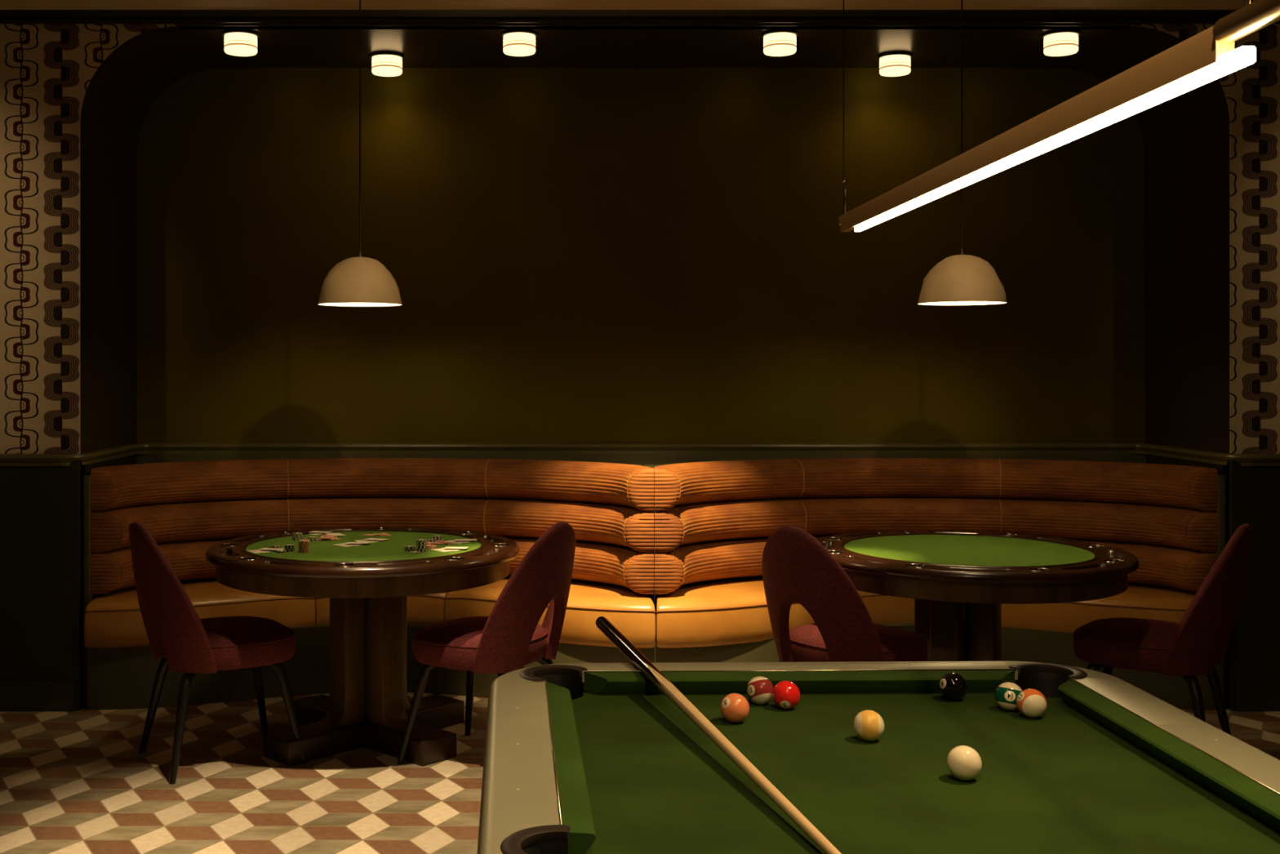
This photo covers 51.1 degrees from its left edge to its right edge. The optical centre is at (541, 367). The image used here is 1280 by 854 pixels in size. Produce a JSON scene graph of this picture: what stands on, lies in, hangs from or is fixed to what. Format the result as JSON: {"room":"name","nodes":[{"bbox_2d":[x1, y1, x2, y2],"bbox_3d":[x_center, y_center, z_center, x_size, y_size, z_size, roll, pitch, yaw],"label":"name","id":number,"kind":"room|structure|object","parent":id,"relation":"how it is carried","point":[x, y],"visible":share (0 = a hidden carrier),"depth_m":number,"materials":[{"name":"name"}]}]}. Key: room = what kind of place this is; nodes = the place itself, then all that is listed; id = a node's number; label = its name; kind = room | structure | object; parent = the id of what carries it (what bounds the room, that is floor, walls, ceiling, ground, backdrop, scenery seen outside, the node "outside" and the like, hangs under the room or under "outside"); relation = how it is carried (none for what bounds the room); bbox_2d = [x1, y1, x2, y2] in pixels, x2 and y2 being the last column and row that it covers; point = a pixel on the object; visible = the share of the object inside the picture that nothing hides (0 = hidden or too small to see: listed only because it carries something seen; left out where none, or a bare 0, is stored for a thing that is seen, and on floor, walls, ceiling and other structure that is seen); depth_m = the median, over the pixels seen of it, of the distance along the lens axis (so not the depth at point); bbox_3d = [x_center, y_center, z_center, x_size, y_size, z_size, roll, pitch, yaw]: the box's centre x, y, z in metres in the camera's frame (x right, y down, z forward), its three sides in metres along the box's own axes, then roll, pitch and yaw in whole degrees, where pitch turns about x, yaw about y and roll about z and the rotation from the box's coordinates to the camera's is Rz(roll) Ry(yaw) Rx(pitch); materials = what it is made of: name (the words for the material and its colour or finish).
{"room":"games hall","nodes":[
{"label":"games hall","id":0,"kind":"room"},
{"bbox_2d":[0,0,1256,9],"bbox_3d":[0.500,-1.553,1.600,12.000,0.068,8.200,0,0,0],"label":"ceiling","id":1,"kind":"structure","parent":0,"point":[4,4],"depth_m":5.55,"materials":[{"name":"beige paint"}]},
{"bbox_2d":[318,0,401,306],"bbox_3d":[-0.700,-0.882,5.150,0.321,1.275,0.321,0,0,0],"label":"pendant lamp","id":2,"kind":"object","parent":1,"relation":"hanging from","point":[359,281],"visible":1,"depth_m":5.05,"materials":[{"name":"beige metal"}]},
{"bbox_2d":[918,0,1006,305],"bbox_3d":[1.593,-0.882,5.050,0.321,1.275,0.321,0,0,-20],"label":"pendant lamp","id":3,"kind":"object","parent":1,"relation":"hanging from","point":[960,279],"visible":1,"depth_m":4.95,"materials":[{"name":"beige metal"}]},
{"bbox_2d":[837,0,1279,231],"bbox_3d":[0.594,-0.886,1.165,0.023,1.260,2.930,0,0,0],"label":"lamp","id":4,"kind":"object","parent":1,"relation":"hanging from","point":[1210,55],"visible":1,"depth_m":1.42,"materials":[{"name":"brown metal"}]},
{"bbox_2d":[854,62,1246,231],"bbox_3d":[0.594,-0.261,1.817,0.012,0.010,1.375,0,0,0],"label":"diffuser","id":5,"kind":"object","parent":4,"relation":"attached to","point":[1185,77],"depth_m":1.50,"materials":[{"name":"beige plastic"}]},
{"bbox_2d":[1220,45,1256,72],"bbox_3d":[0.594,-0.263,1.137,0.013,0.015,0.038,0,0,0],"label":"diffuser","id":6,"kind":"object","parent":4,"relation":"attached to","point":[1232,60],"depth_m":1.13,"materials":[{"name":"beige plastic"}]},
{"bbox_2d":[0,692,1279,853],"bbox_3d":[0.500,1.493,2.050,12.000,0.060,9.100,0,0,0],"label":"floor","id":7,"kind":"structure","parent":0,"point":[72,782],"depth_m":4.66,"materials":[{"name":"tile"}]},
{"bbox_2d":[128,520,306,783],"bbox_3d":[-1.234,1.012,4.988,0.592,0.908,0.501,0,0,-30],"label":"dining chair","id":8,"kind":"object","parent":7,"relation":"on","point":[186,642],"visible":1,"depth_m":4.79,"materials":[{"name":"red fabric"}]},
{"bbox_2d":[205,527,519,765],"bbox_3d":[-0.685,1.073,5.175,1.236,0.779,1.236,0,0,0],"label":"table","id":9,"kind":"object","parent":7,"relation":"on","point":[367,586],"visible":0.93,"depth_m":5.08,"materials":[{"name":"brown wood"}]},
{"bbox_2d":[246,549,265,553],"bbox_3d":[-1.061,0.689,5.009,0.063,0.001,0.088,0,0,-34],"label":"card","id":10,"kind":"object","parent":9,"relation":"on","point":[255,552],"visible":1,"depth_m":4.98,"materials":[{"name":"beige paper"}]},
{"bbox_2d":[251,549,275,552],"bbox_3d":[-1.039,0.688,5.021,0.088,0.001,0.063,0,0,32],"label":"card","id":11,"kind":"object","parent":9,"relation":"on","point":[257,550],"visible":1,"depth_m":5.02,"materials":[{"name":"beige paper"}]},
{"bbox_2d":[259,547,284,550],"bbox_3d":[-1.017,0.683,5.033,0.088,0.001,0.063,0,-1,11],"label":"card","id":12,"kind":"object","parent":9,"relation":"on","point":[264,548],"visible":1,"depth_m":5.03,"materials":[{"name":"beige paper"}]},
{"bbox_2d":[309,530,333,533],"bbox_3d":[-0.920,0.684,5.562,0.088,0.001,0.063,0,-1,16],"label":"card","id":13,"kind":"object","parent":9,"relation":"on","point":[317,531],"visible":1,"depth_m":5.56,"materials":[{"name":"beige paper"}]},
{"bbox_2d":[333,542,353,546],"bbox_3d":[-0.760,0.689,5.189,0.088,0.001,0.063,0,0,42],"label":"card","id":14,"kind":"object","parent":9,"relation":"on","point":[343,543],"visible":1,"depth_m":5.16,"materials":[{"name":"beige paper"}]},
{"bbox_2d":[340,542,365,546],"bbox_3d":[-0.739,0.688,5.201,0.088,0.001,0.063,0,0,25],"label":"card","id":15,"kind":"object","parent":9,"relation":"on","point":[344,544],"visible":0.98,"depth_m":5.20,"materials":[{"name":"beige paper"}]},
{"bbox_2d":[346,542,369,543],"bbox_3d":[-0.717,0.683,5.213,0.088,0.001,0.063,0,-1,-1],"label":"card","id":16,"kind":"object","parent":15,"relation":"on","point":[347,542],"visible":1,"depth_m":5.21,"materials":[{"name":"beige paper"}]},
{"bbox_2d":[409,551,420,553],"bbox_3d":[-0.471,0.687,4.975,0.039,0.003,0.039,0,0,-10],"label":"chip","id":17,"kind":"object","parent":9,"relation":"on","point":[411,552],"visible":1,"depth_m":4.96,"materials":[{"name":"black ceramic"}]},
{"bbox_2d":[432,548,449,551],"bbox_3d":[-0.368,0.689,5.046,0.063,0.001,0.088,0,0,-39],"label":"card","id":18,"kind":"object","parent":9,"relation":"on","point":[434,548],"visible":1,"depth_m":5.03,"materials":[{"name":"beige paper"}]},
{"bbox_2d":[435,547,463,551],"bbox_3d":[-0.346,0.688,5.058,0.088,0.001,0.063,0,0,22],"label":"card","id":19,"kind":"object","parent":18,"relation":"on","point":[442,548],"visible":0.95,"depth_m":5.04,"materials":[{"name":"beige paper"}]},
{"bbox_2d":[443,546,468,548],"bbox_3d":[-0.324,0.683,5.070,0.088,0.001,0.063,0,-1,7],"label":"card","id":20,"kind":"object","parent":19,"relation":"on","point":[445,547],"visible":1,"depth_m":5.07,"materials":[{"name":"beige paper"}]},
{"bbox_2d":[448,539,472,542],"bbox_3d":[-0.323,0.688,5.291,0.088,0.001,0.063,0,0,13],"label":"card","id":21,"kind":"object","parent":9,"relation":"on","point":[451,540],"visible":0.97,"depth_m":5.28,"materials":[{"name":"beige paper"}]},
{"bbox_2d":[454,538,476,540],"bbox_3d":[-0.301,0.683,5.303,0.088,0.001,0.063,0,-1,-5],"label":"card","id":22,"kind":"object","parent":21,"relation":"on","point":[455,539],"visible":1,"depth_m":5.31,"materials":[{"name":"beige paper"}]},
{"bbox_3d":[-0.702,0.689,5.299,0.063,0.001,0.088,0,0,-22],"label":"card","id":23,"kind":"object","parent":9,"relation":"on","visible":0},
{"bbox_2d":[360,539,382,542],"bbox_3d":[-0.680,0.688,5.311,0.063,0.001,0.088,0,0,-40],"label":"card","id":24,"kind":"object","parent":23,"relation":"on","point":[366,540],"visible":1,"depth_m":5.30,"materials":[{"name":"beige paper"}]},
{"bbox_2d":[363,537,389,540],"bbox_3d":[-0.658,0.683,5.323,0.088,0.001,0.063,0,-1,22],"label":"card","id":25,"kind":"object","parent":24,"relation":"on","point":[375,539],"visible":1,"depth_m":5.32,"materials":[{"name":"beige paper"}]},
{"bbox_3d":[-0.887,0.687,4.993,0.039,0.003,0.039,0,0,20],"label":"chip","id":26,"kind":"object","parent":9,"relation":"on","visible":0},
{"bbox_3d":[-0.888,0.684,4.994,0.039,0.003,0.039,0,0,16],"label":"chip","id":27,"kind":"object","parent":26,"relation":"on","visible":0},
{"label":"chip","id":28,"kind":"object","parent":27,"relation":"on","visible":0},
{"bbox_3d":[-0.888,0.677,4.993,0.039,0.003,0.039,0,0,18],"label":"chip","id":29,"kind":"object","parent":28,"relation":"on","visible":0},
{"label":"chip","id":30,"kind":"object","parent":29,"relation":"on","visible":0},
{"label":"chip","id":31,"kind":"object","parent":30,"relation":"on","visible":0},
{"label":"chip","id":32,"kind":"object","parent":31,"relation":"on","visible":0},
{"label":"chip","id":33,"kind":"object","parent":32,"relation":"on","visible":0},
{"bbox_3d":[-0.888,0.661,4.993,0.039,0.003,0.039,0,0,39],"label":"chip","id":34,"kind":"object","parent":33,"relation":"on","visible":0},
{"bbox_3d":[-0.887,0.657,4.993,0.039,0.003,0.039,0,0,18],"label":"chip","id":35,"kind":"object","parent":34,"relation":"on","visible":0},
{"label":"chip","id":36,"kind":"object","parent":35,"relation":"on","visible":0},
{"label":"chip","id":37,"kind":"object","parent":36,"relation":"on","visible":0},
{"bbox_2d":[298,539,309,542],"bbox_3d":[-0.888,0.647,4.994,0.039,0.003,0.039,0,0,15],"label":"chip","id":38,"kind":"object","parent":37,"relation":"on","point":[300,540],"visible":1,"depth_m":4.98,"materials":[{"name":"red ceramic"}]},
{"label":"chip","id":39,"kind":"object","parent":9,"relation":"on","visible":0},
{"label":"chip","id":40,"kind":"object","parent":39,"relation":"on","visible":0},
{"bbox_3d":[-0.498,0.681,5.033,0.039,0.003,0.039,0,0,36],"label":"chip","id":41,"kind":"object","parent":40,"relation":"on","visible":0},
{"label":"chip","id":42,"kind":"object","parent":41,"relation":"on","visible":0},
{"bbox_2d":[404,545,414,547],"bbox_3d":[-0.496,0.674,5.034,0.039,0.003,0.039,0,0,37],"label":"chip","id":43,"kind":"object","parent":42,"relation":"on","point":[406,546],"visible":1,"depth_m":5.02,"materials":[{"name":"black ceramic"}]},
{"label":"chip","id":44,"kind":"object","parent":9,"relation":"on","visible":0},
{"bbox_3d":[-0.452,0.684,5.016,0.039,0.003,0.039,0,0,3],"label":"chip","id":45,"kind":"object","parent":44,"relation":"on","visible":0},
{"bbox_3d":[-0.451,0.681,5.015,0.039,0.003,0.039,0,0,-31],"label":"chip","id":46,"kind":"object","parent":45,"relation":"on","visible":0},
{"bbox_3d":[-0.452,0.677,5.015,0.039,0.003,0.039,0,0,-5],"label":"chip","id":47,"kind":"object","parent":46,"relation":"on","visible":0},
{"bbox_3d":[-0.451,0.674,5.015,0.039,0.003,0.039,0,0,-8],"label":"chip","id":48,"kind":"object","parent":47,"relation":"on","visible":0},
{"label":"chip","id":49,"kind":"object","parent":48,"relation":"on","visible":0},
{"bbox_3d":[-0.451,0.667,5.014,0.039,0.003,0.039,0,0,-10],"label":"chip","id":50,"kind":"object","parent":49,"relation":"on","visible":0},
{"label":"chip","id":51,"kind":"object","parent":50,"relation":"on","visible":0},
{"label":"chip","id":52,"kind":"object","parent":51,"relation":"on","visible":0},
{"bbox_3d":[-0.451,0.657,5.015,0.039,0.003,0.039,0,0,-10],"label":"chip","id":53,"kind":"object","parent":52,"relation":"on","visible":0},
{"bbox_3d":[-0.452,0.654,5.015,0.039,0.003,0.039,0,0,-22],"label":"chip","id":54,"kind":"object","parent":53,"relation":"on","visible":0},
{"label":"chip","id":55,"kind":"object","parent":54,"relation":"on","visible":0},
{"bbox_2d":[416,538,426,541],"bbox_3d":[-0.451,0.647,5.016,0.039,0.003,0.039,0,0,8],"label":"chip","id":56,"kind":"object","parent":55,"relation":"on","point":[418,540],"visible":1,"depth_m":5.00,"materials":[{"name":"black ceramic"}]},
{"bbox_3d":[-0.869,0.689,5.468,0.063,0.001,0.088,0,0,-2],"label":"card","id":57,"kind":"object","parent":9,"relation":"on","visible":0},
{"bbox_2d":[324,533,346,535],"bbox_3d":[-0.847,0.684,5.480,0.063,0.001,0.088,1,0,-31],"label":"card","id":58,"kind":"object","parent":57,"relation":"on","point":[331,534],"visible":0.87,"depth_m":5.48,"materials":[{"name":"beige paper"}]},
{"bbox_2d":[83,457,656,710],"bbox_3d":[-0.741,0.948,6.069,2.461,1.030,0.836,0,0,0],"label":"banquette","id":59,"kind":"object","parent":7,"relation":"on","point":[188,508],"visible":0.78,"depth_m":6.01,"materials":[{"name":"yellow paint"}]},
{"bbox_2d":[84,579,315,648],"bbox_3d":[-1.559,1.091,5.994,0.989,0.199,0.450,0,0,-28],"label":"seat cushion","id":60,"kind":"object","parent":59,"relation":"on","point":[113,619],"depth_m":5.83,"materials":[{"name":"orange leather"}]},
{"bbox_2d":[315,591,447,625],"bbox_3d":[-0.728,1.091,6.231,0.976,0.199,0.409,0,0,0],"label":"seat cushion","id":61,"kind":"object","parent":59,"relation":"on","point":[424,609],"depth_m":6.04,"materials":[{"name":"orange leather"}]},
{"bbox_2d":[444,577,655,648],"bbox_3d":[0.103,1.091,5.994,0.989,0.199,0.450,0,0,28],"label":"seat cushion","id":62,"kind":"object","parent":59,"relation":"on","point":[633,613],"depth_m":5.74,"materials":[{"name":"orange leather"}]},
{"bbox_2d":[397,521,575,764],"bbox_3d":[-0.166,1.012,4.979,0.592,0.908,0.501,0,0,31],"label":"dining chair","id":63,"kind":"object","parent":7,"relation":"on","point":[507,640],"visible":0.98,"depth_m":4.79,"materials":[{"name":"red fabric"}]},
{"bbox_2d":[761,524,928,662],"bbox_3d":[1.103,1.012,4.886,0.592,0.908,0.501,0,0,-37],"label":"dining chair","id":64,"kind":"object","parent":7,"relation":"on","point":[797,567],"visible":0.83,"depth_m":4.68,"materials":[{"name":"red fabric"}]},
{"bbox_2d":[476,661,1279,853],"bbox_3d":[0.585,1.057,1.838,1.348,0.811,2.310,0,0,-1],"label":"pool table","id":65,"kind":"object","parent":7,"relation":"on","point":[580,757],"visible":0.95,"depth_m":2.30,"materials":[{"name":"green fabric"}]},
{"bbox_2d":[522,841,568,853],"bbox_3d":[0.003,0.751,1.825,0.074,0.183,0.119,0,0,-1],"label":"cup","id":66,"kind":"object","parent":65,"relation":"on","point":[528,847],"depth_m":1.88,"materials":[{"name":"black plastic"}]},
{"bbox_2d":[538,674,580,699],"bbox_3d":[0.020,0.751,2.867,0.078,0.183,0.119,0,0,44],"label":"pocket","id":67,"kind":"object","parent":65,"relation":"on","point":[571,682],"depth_m":2.90,"materials":[{"name":"black plastic"}]},
{"bbox_2d":[546,681,595,853],"bbox_3d":[0.041,0.676,2.338,0.054,0.040,0.907,0,0,-1],"label":"cushion","id":68,"kind":"object","parent":65,"relation":"on","point":[571,801],"depth_m":2.14,"materials":[{"name":"green fabric"}]},
{"bbox_2d":[595,616,841,853],"bbox_3d":[0.295,0.652,2.504,0.032,0.088,1.561,0,0,-11],"label":"stick","id":69,"kind":"object","parent":65,"relation":"on","point":[646,667],"visible":1,"depth_m":2.39,"materials":[{"name":"brown wood"}]},
{"bbox_2d":[720,693,749,723],"bbox_3d":[0.381,0.669,2.623,0.057,0.057,0.057,0,0,24],"label":"ball","id":70,"kind":"object","parent":65,"relation":"on","point":[734,707],"visible":1,"depth_m":2.60,"materials":[{"name":"orange plastic"}]},
{"bbox_2d":[746,675,773,704],"bbox_3d":[0.454,0.669,2.766,0.057,0.057,0.057,0,0,23],"label":"ball","id":71,"kind":"object","parent":65,"relation":"on","point":[759,689],"visible":0.97,"depth_m":2.75,"materials":[{"name":"plastic"}]},
{"bbox_2d":[772,680,800,709],"bbox_3d":[0.501,0.669,2.728,0.057,0.057,0.057,0,0,25],"label":"ball","id":72,"kind":"object","parent":65,"relation":"on","point":[786,695],"visible":1,"depth_m":2.71,"materials":[{"name":"red plastic"}]},
{"bbox_2d":[583,670,1015,693],"bbox_3d":[0.562,0.676,2.865,0.942,0.040,0.054,0,0,-1],"label":"cushion","id":73,"kind":"object","parent":65,"relation":"on","point":[595,682],"depth_m":2.85,"materials":[{"name":"green fabric"}]},
{"bbox_2d":[853,709,884,741],"bbox_3d":[0.613,0.669,2.494,0.057,0.057,0.057,0,0,29],"label":"ball","id":74,"kind":"object","parent":65,"relation":"on","point":[868,725],"visible":1,"depth_m":2.48,"materials":[{"name":"plastic"}]},
{"bbox_2d":[938,672,967,700],"bbox_3d":[0.866,0.669,2.801,0.057,0.057,0.057,0,0,26],"label":"ball","id":75,"kind":"object","parent":65,"relation":"on","point":[953,686],"visible":1,"depth_m":2.78,"materials":[{"name":"black plastic"}]},
{"bbox_2d":[946,745,982,780],"bbox_3d":[0.716,0.669,2.259,0.057,0.057,0.057,0,0,0],"label":"cue ball","id":76,"kind":"object","parent":65,"relation":"on","point":[964,762],"visible":1,"depth_m":2.24,"materials":[{"name":"beige plastic"}]},
{"bbox_2d":[994,681,1022,711],"bbox_3d":[0.953,0.669,2.716,0.057,0.057,0.057,0,0,25],"label":"ball","id":77,"kind":"object","parent":65,"relation":"on","point":[1006,694],"visible":0.91,"depth_m":2.70,"materials":[{"name":"plastic"}]},
{"bbox_2d":[1016,688,1047,718],"bbox_3d":[0.978,0.669,2.661,0.057,0.057,0.057,0,0,29],"label":"ball","id":78,"kind":"object","parent":65,"relation":"on","point":[1031,703],"visible":1,"depth_m":2.64,"materials":[{"name":"plastic"}]},
{"bbox_2d":[1018,671,1067,697],"bbox_3d":[1.105,0.751,2.890,0.119,0.183,0.078,0,0,44],"label":"pocket","id":79,"kind":"object","parent":65,"relation":"on","point":[1047,683],"depth_m":2.93,"materials":[{"name":"black plastic"}]},
{"bbox_2d":[1057,679,1279,831],"bbox_3d":[1.107,0.676,2.361,0.054,0.040,0.907,0,0,-1],"label":"cushion","id":80,"kind":"object","parent":65,"relation":"on","point":[1253,801],"depth_m":2.30,"materials":[{"name":"green fabric"}]},
{"bbox_2d":[641,457,1225,710],"bbox_3d":[1.715,0.948,6.069,2.456,1.030,0.836,0,0,0],"label":"banquette","id":81,"kind":"object","parent":7,"relation":"on","point":[714,521],"visible":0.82,"depth_m":6.05,"materials":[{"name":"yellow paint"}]},
{"bbox_2d":[656,577,814,648],"bbox_3d":[0.871,1.091,5.994,0.989,0.199,0.450,0,0,-28],"label":"seat cushion","id":82,"kind":"object","parent":81,"relation":"on","point":[717,612],"depth_m":5.74,"materials":[{"name":"orange leather"}]},
{"bbox_2d":[857,590,914,623],"bbox_3d":[1.702,1.091,6.231,0.976,0.199,0.409,0,0,0],"label":"seat cushion","id":83,"kind":"object","parent":81,"relation":"on","point":[882,609],"depth_m":6.06,"materials":[{"name":"orange leather"}]},
{"bbox_2d":[1001,583,1195,632],"bbox_3d":[2.533,1.091,5.994,0.989,0.199,0.450,0,0,28],"label":"seat cushion","id":84,"kind":"object","parent":81,"relation":"on","point":[1159,602],"depth_m":5.85,"materials":[{"name":"orange leather"}]},
{"bbox_2d":[816,530,1139,661],"bbox_3d":[1.612,1.073,5.060,1.200,0.779,1.200,0,0,4],"label":"table","id":85,"kind":"object","parent":7,"relation":"on","point":[959,582],"visible":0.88,"depth_m":4.83,"materials":[{"name":"brown wood"}]},
{"bbox_2d":[1073,523,1252,735],"bbox_3d":[2.302,1.012,4.946,0.592,0.908,0.501,0,0,36],"label":"dining chair","id":86,"kind":"object","parent":7,"relation":"on","point":[1189,647],"visible":0.97,"depth_m":4.74,"materials":[{"name":"red fabric"}]},
{"bbox_2d":[0,23,1279,711],"bbox_3d":[0.500,-0.037,5.724,12.000,3.000,0.072,0,0,0],"label":"wall","id":87,"kind":"structure","parent":0,"point":[46,70],"depth_m":5.70,"materials":[{"name":"paper"}]},
{"bbox_2d":[0,680,74,711],"bbox_3d":[-3.746,1.398,5.681,3.508,0.130,0.014,0,0,0],"label":"baseboard","id":88,"kind":"structure","parent":87,"relation":"attached to","point":[15,695],"depth_m":5.67,"materials":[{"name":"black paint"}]},
{"bbox_2d":[0,9,1279,23],"bbox_3d":[0.500,-1.495,5.678,12.000,0.049,0.045,0,0,0],"label":"trim","id":89,"kind":"structure","parent":87,"relation":"attached to","point":[6,16],"depth_m":5.67,"materials":[{"name":"black wood"}]},
{"bbox_2d":[0,443,1279,466],"bbox_3d":[0.500,0.392,6.082,12.000,0.050,0.856,0,0,0],"label":"trim","id":90,"kind":"structure","parent":87,"relation":"attached to","point":[6,460],"depth_m":6.47,"materials":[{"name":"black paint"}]},
{"bbox_2d":[80,26,1229,710],"bbox_3d":[0.486,-0.025,6.102,5.016,2.975,0.797,0,0,0],"label":"surround","id":91,"kind":"object","parent":87,"relation":"attached to","point":[1186,135],"visible":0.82,"depth_m":6.06,"materials":[{"name":"black paint"}]},
{"bbox_2d":[222,29,259,56],"bbox_3d":[-1.314,-1.419,5.830,0.160,0.084,0.160,0,0,0],"label":"ceiling lamp","id":92,"kind":"object","parent":91,"relation":"attached to","point":[237,42],"visible":1,"depth_m":5.77,"materials":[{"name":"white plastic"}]},
{"bbox_2d":[369,51,404,76],"bbox_3d":[-0.722,-1.419,6.240,0.160,0.084,0.160,0,0,0],"label":"ceiling lamp","id":93,"kind":"object","parent":91,"relation":"attached to","point":[384,64],"visible":1,"depth_m":6.18,"materials":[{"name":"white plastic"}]},
{"bbox_2d":[501,29,537,56],"bbox_3d":[-0.096,-1.419,5.830,0.160,0.084,0.160,0,0,0],"label":"ceiling lamp","id":94,"kind":"object","parent":91,"relation":"attached to","point":[516,42],"visible":1,"depth_m":5.77,"materials":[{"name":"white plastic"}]},
{"bbox_2d":[761,29,798,56],"bbox_3d":[1.043,-1.419,5.830,0.160,0.084,0.160,0,0,0],"label":"ceiling lamp","id":95,"kind":"object","parent":91,"relation":"attached to","point":[776,42],"visible":1,"depth_m":5.78,"materials":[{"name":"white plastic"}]},
{"bbox_2d":[877,51,912,76],"bbox_3d":[1.655,-1.419,6.240,0.160,0.084,0.160,0,0,0],"label":"ceiling lamp","id":96,"kind":"object","parent":91,"relation":"attached to","point":[896,64],"visible":1,"depth_m":6.18,"materials":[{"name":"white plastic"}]},
{"bbox_2d":[1041,29,1080,56],"bbox_3d":[2.272,-1.419,5.830,0.160,0.084,0.160,0,0,0],"label":"ceiling lamp","id":97,"kind":"object","parent":91,"relation":"attached to","point":[1060,42],"visible":1,"depth_m":5.78,"materials":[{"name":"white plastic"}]},
{"bbox_2d":[1236,680,1279,711],"bbox_3d":[4.732,1.398,5.681,3.536,0.130,0.014,0,0,0],"label":"baseboard","id":98,"kind":"structure","parent":87,"relation":"attached to","point":[1251,695],"depth_m":5.67,"materials":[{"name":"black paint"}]},
{"bbox_2d":[136,67,1146,463],"bbox_3d":[0.486,-0.062,6.524,5.516,3.050,0.072,0,0,0],"label":"wall","id":99,"kind":"structure","parent":0,"point":[572,255],"depth_m":6.50,"materials":[{"name":"green paint"}]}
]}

